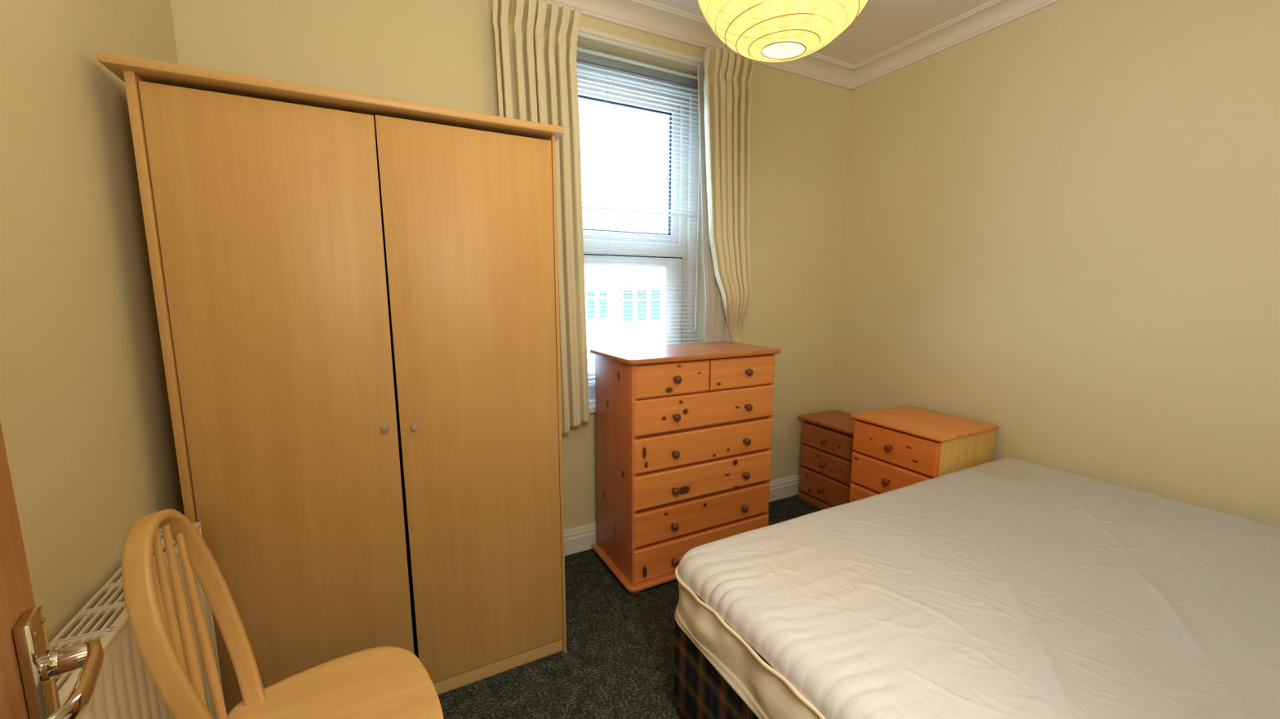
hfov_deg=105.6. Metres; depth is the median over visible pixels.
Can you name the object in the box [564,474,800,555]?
baseboard
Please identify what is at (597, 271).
house
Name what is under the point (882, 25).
ceiling
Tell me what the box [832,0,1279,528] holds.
wall
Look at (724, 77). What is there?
curtain
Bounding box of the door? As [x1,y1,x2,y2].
[0,421,103,718]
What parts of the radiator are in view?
panel, panel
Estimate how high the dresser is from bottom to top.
1.041 m
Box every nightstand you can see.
[797,409,855,510]
[848,404,999,502]
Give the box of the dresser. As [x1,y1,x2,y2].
[590,341,781,595]
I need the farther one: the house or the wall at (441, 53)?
the house
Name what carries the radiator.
attached to the wall at (86, 418)
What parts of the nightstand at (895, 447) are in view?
drawer, knob, knob, drawer, frame, drawer, panel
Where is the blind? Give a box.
[576,50,703,393]
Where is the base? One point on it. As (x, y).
(700, 691)
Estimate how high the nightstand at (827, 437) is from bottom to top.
0.548 m
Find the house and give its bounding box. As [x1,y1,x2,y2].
[581,140,668,369]
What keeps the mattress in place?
on the base
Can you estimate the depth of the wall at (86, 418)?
0.96 m
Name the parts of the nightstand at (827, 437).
knob, knob, knob, drawer, drawer, drawer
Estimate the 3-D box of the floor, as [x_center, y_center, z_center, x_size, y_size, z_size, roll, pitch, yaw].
[0.569,1.274,0.843,4.020,0.120,4.426,-4,9,-27]
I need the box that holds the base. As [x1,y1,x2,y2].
[673,618,758,718]
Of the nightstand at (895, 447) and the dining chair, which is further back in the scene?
the nightstand at (895, 447)
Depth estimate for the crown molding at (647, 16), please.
2.33 m
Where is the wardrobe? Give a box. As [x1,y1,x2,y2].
[96,51,566,715]
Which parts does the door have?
handle, lever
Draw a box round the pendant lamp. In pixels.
[697,0,868,62]
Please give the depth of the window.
2.66 m
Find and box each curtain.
[493,0,590,434]
[697,44,754,343]
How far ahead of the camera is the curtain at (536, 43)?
2.07 m
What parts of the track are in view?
rail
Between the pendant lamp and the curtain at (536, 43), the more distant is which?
the curtain at (536, 43)
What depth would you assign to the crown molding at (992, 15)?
2.42 m
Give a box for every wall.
[0,0,184,643]
[170,0,850,530]
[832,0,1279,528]
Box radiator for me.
[48,521,224,718]
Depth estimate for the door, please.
0.45 m
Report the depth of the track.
2.27 m
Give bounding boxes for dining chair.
[121,508,444,718]
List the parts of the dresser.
panel, drawer, knob, knob, knob, knob, knob, knob, drawer, drawer, drawer, drawer, drawer rail, drawer, drawer, knob, knob, knob, knob, knob, panel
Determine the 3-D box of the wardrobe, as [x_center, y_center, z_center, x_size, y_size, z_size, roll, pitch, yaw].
[-0.827,0.174,1.647,1.051,1.828,0.553,-4,9,-27]
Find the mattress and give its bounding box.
[674,457,1279,718]
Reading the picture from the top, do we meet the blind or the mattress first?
the blind
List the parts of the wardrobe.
panel, door, knob, panel, knob, door, panel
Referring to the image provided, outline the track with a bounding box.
[490,2,703,66]
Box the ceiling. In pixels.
[649,0,991,65]
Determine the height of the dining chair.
0.926 m
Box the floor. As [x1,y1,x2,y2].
[438,494,821,718]
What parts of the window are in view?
sill, opening sash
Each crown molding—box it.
[536,0,855,89]
[850,0,1062,90]
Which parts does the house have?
pane, pane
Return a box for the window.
[576,62,700,413]

